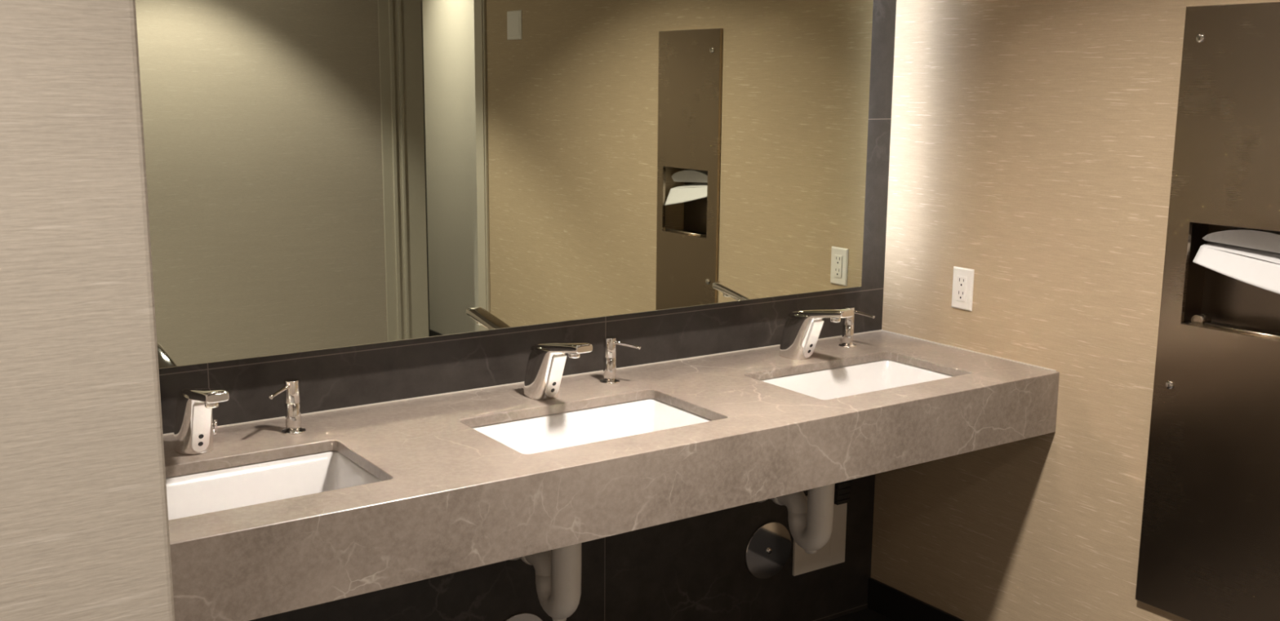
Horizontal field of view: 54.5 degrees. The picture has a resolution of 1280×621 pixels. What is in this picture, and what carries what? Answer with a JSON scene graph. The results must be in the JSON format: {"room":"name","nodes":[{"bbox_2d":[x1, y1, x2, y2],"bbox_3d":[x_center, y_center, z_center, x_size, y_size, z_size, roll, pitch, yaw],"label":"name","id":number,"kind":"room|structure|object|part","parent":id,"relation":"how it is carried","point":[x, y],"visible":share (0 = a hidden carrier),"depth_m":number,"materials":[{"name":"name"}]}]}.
{"room":"public restroom","nodes":[
{"label":"public restroom","id":0,"kind":"room"},
{"bbox_2d":[0,0,174,620],"bbox_3d":[-1.549,0.077,1.014,1.770,2.600,1.950,-7,13,-34],"label":"wall","id":1,"kind":"structure","parent":0,"point":[85,536],"depth_m":0.66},
{"bbox_2d":[159,0,896,620],"bbox_3d":[-0.329,-0.267,2.922,2.430,2.600,0.120,-7,13,-34],"label":"wall","id":2,"kind":"structure","parent":0,"point":[694,568],"depth_m":3.21,"materials":[{"name":"tile"}]},
{"bbox_2d":[135,0,873,368],"bbox_3d":[-0.278,-0.528,2.799,2.148,1.140,0.054,-7,13,-34],"label":"wall mirror","id":3,"kind":"object","parent":2,"relation":"attached to","point":[321,175],"visible":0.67,"depth_m":2.76,"materials":[{"name":"clear glass"}]},
{"bbox_2d":[504,613,542,620],"bbox_3d":[-0.298,0.829,3.071,0.166,0.166,0.010,-7,13,-34],"label":"cover","id":4,"kind":"object","parent":2,"relation":"attached to","point":[520,616],"visible":1,"depth_m":3.07,"materials":[{"name":"silver metal"}]},
{"bbox_2d":[163,329,1059,620],"bbox_3d":[-0.124,0.369,2.728,2.428,0.303,0.620,-7,13,-34],"label":"countertop","id":5,"kind":"structure","parent":2,"relation":"attached to","point":[451,497],"depth_m":2.48,"materials":[{"name":"grey stone"}]},
{"bbox_2d":[173,386,229,455],"bbox_3d":[-0.822,0.205,2.348,0.080,0.154,0.236,-7,13,-34],"label":"faucet","id":6,"kind":"object","parent":5,"relation":"on","point":[194,432],"visible":1,"depth_m":2.35,"materials":[{"name":"silver metal"}]},
{"bbox_3d":[-0.816,0.156,2.321,0.045,0.049,0.201,-7,13,-34],"label":"spout","id":7,"kind":"part","parent":6,"relation":"part of","materials":[{"name":"silver metal"}]},
{"bbox_3d":[-0.836,0.228,2.424,0.021,0.033,0.013,-7,13,-34],"label":"temperature lever","id":8,"kind":"part","parent":6,"relation":"part of","materials":[{"name":"silver metal"}]},
{"bbox_2d":[165,450,382,520],"bbox_3d":[-0.736,0.398,2.247,0.545,0.142,0.337,-7,13,-34],"label":"sink","id":9,"kind":"object","parent":5,"relation":"in","point":[191,495],"visible":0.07,"depth_m":2.41,"materials":[{"name":"white ceramic"}]},
{"bbox_2d":[269,378,306,435],"bbox_3d":[-0.715,0.200,2.506,0.049,0.108,0.108,3,11,13],"label":"soap dispenser","id":10,"kind":"object","parent":5,"relation":"on","point":[291,388],"visible":1,"depth_m":2.52,"materials":[{"name":"silver metal"}]},
{"bbox_2d":[523,342,592,400],"bbox_3d":[-0.181,0.130,2.779,0.080,0.154,0.236,-7,13,-34],"label":"faucet","id":11,"kind":"object","parent":5,"relation":"on","point":[545,365],"visible":1,"depth_m":2.78,"materials":[{"name":"silver metal"}]},
{"bbox_3d":[-0.175,0.082,2.752,0.045,0.049,0.201,-7,13,-34],"label":"spout","id":12,"kind":"part","parent":11,"relation":"part of","materials":[{"name":"silver metal"}]},
{"bbox_2d":[471,398,712,454],"bbox_3d":[-0.098,0.324,2.676,0.545,0.142,0.337,-7,13,-34],"label":"sink","id":13,"kind":"object","parent":5,"relation":"in","point":[544,433],"visible":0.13,"depth_m":2.82,"materials":[{"name":"white ceramic"}]},
{"bbox_2d":[510,543,581,620],"bbox_3d":[-0.225,0.530,2.901,0.104,0.357,0.275,-7,13,-34],"label":"trap","id":14,"kind":"object","parent":13,"relation":"attached to","point":[557,571],"visible":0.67,"depth_m":2.81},
{"bbox_3d":[-0.249,0.582,2.946,0.060,0.083,0.186,-7,13,-34],"label":"trap arm","id":15,"kind":"part","parent":14,"relation":"part of"},
{"bbox_2d":[599,336,640,384],"bbox_3d":[-0.046,0.121,2.962,0.108,0.108,0.049,6,12,29],"label":"soap dispenser","id":16,"kind":"object","parent":5,"relation":"on","point":[610,342],"visible":1,"depth_m":2.96,"materials":[{"name":"silver metal"}]},
{"bbox_2d":[778,309,853,359],"bbox_3d":[0.456,0.056,3.206,0.080,0.154,0.236,-7,13,-34],"label":"faucet","id":17,"kind":"object","parent":5,"relation":"on","point":[802,330],"visible":1,"depth_m":3.21,"materials":[{"name":"silver metal"}]},
{"bbox_3d":[0.462,0.008,3.179,0.045,0.049,0.201,-7,13,-34],"label":"spout","id":18,"kind":"part","parent":17,"relation":"part of","materials":[{"name":"silver metal"}]},
{"bbox_2d":[838,306,875,347],"bbox_3d":[0.591,0.048,3.382,0.108,0.108,0.049,11,15,44],"label":"soap dispenser","id":19,"kind":"object","parent":5,"relation":"on","point":[847,337],"visible":0.94,"depth_m":3.39,"materials":[{"name":"silver metal"}]},
{"bbox_2d":[760,360,954,399],"bbox_3d":[0.543,0.250,3.106,0.545,0.142,0.337,-7,13,-34],"label":"sink","id":20,"kind":"object","parent":5,"relation":"in","point":[868,377],"visible":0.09,"depth_m":3.27,"materials":[{"name":"white ceramic"}]},
{"bbox_2d":[757,484,835,554],"bbox_3d":[0.415,0.456,3.331,0.104,0.357,0.275,-7,13,-34],"label":"trap","id":21,"kind":"object","parent":20,"relation":"attached to","point":[810,520],"visible":0.59,"depth_m":3.25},
{"bbox_3d":[0.391,0.508,3.376,0.060,0.083,0.186,-7,13,-34],"label":"trap arm","id":22,"kind":"part","parent":21,"relation":"part of"},
{"bbox_2d":[744,521,791,579],"bbox_3d":[0.363,0.677,3.501,0.166,0.166,0.010,-7,13,-34],"label":"cover","id":23,"kind":"object","parent":2,"relation":"attached to","point":[767,551],"visible":1,"depth_m":3.50,"materials":[{"name":"silver metal"}]},
{"bbox_2d":[791,495,847,576],"bbox_3d":[0.523,0.640,3.605,0.198,0.232,0.011,-7,13,-34],"label":"plate","id":24,"kind":"object","parent":2,"relation":"attached to","point":[833,553],"visible":0.48,"depth_m":3.63,"materials":[{"name":"beige metal"}]},
{"bbox_2d":[834,480,851,505],"bbox_3d":[0.578,0.493,3.586,0.050,0.130,0.038,-7,13,-34],"label":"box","id":25,"kind":"object","parent":2,"relation":"attached to","point":[842,492],"visible":0.41,"depth_m":3.58,"materials":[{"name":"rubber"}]},
{"bbox_2d":[826,608,893,620],"bbox_3d":[0.690,1.515,0.766,4.920,0.100,5.320,-7,13,-34],"label":"floor","id":26,"kind":"structure","parent":0,"point":[865,615],"depth_m":3.71,"materials":[{"name":"tile"}]},
{"bbox_2d":[871,0,1279,620],"bbox_3d":[1.474,-0.182,2.550,0.120,2.600,2.780,-7,13,-34],"label":"wall","id":27,"kind":"structure","parent":0,"point":[1032,142],"depth_m":3.16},
{"bbox_2d":[867,577,964,620],"bbox_3d":[1.420,1.057,2.728,0.010,0.097,2.573,-7,13,-34],"label":"baseboard","id":28,"kind":"structure","parent":27,"relation":"attached to","point":[890,602],"depth_m":3.66,"materials":[{"name":"black"}]},
{"bbox_2d":[951,266,974,311],"bbox_3d":[0.870,-0.059,3.355,0.008,0.113,0.070,-7,13,-34],"label":"wall outlet","id":29,"kind":"object","parent":27,"relation":"attached to","point":[963,278],"visible":1,"depth_m":3.35,"materials":[{"name":"white plastic"}]},
{"bbox_2d":[955,275,967,302],"bbox_3d":[0.867,-0.059,3.353,0.003,0.067,0.033,-7,13,-34],"label":"receptacle","id":30,"kind":"object","parent":29,"relation":"attached to","point":[961,281],"depth_m":3.35,"materials":[{"name":"white plastic"}]},
{"bbox_2d":[1135,1,1279,620],"bbox_3d":[1.339,0.035,2.750,0.113,1.391,0.352,-7,13,-34],"label":"paper towel dispenser","id":31,"kind":"object","parent":27,"relation":"attached to","point":[1210,544],"visible":1,"depth_m":2.76,"materials":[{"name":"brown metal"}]},
{"bbox_2d":[1192,227,1279,294],"bbox_3d":[1.345,-0.111,2.711,0.092,0.137,0.246,-7,13,-34],"label":"paper towels","id":32,"kind":"object","parent":31,"relation":"in","point":[1260,244],"visible":0.98,"depth_m":2.71,"materials":[{"name":"white paper"}]}
]}

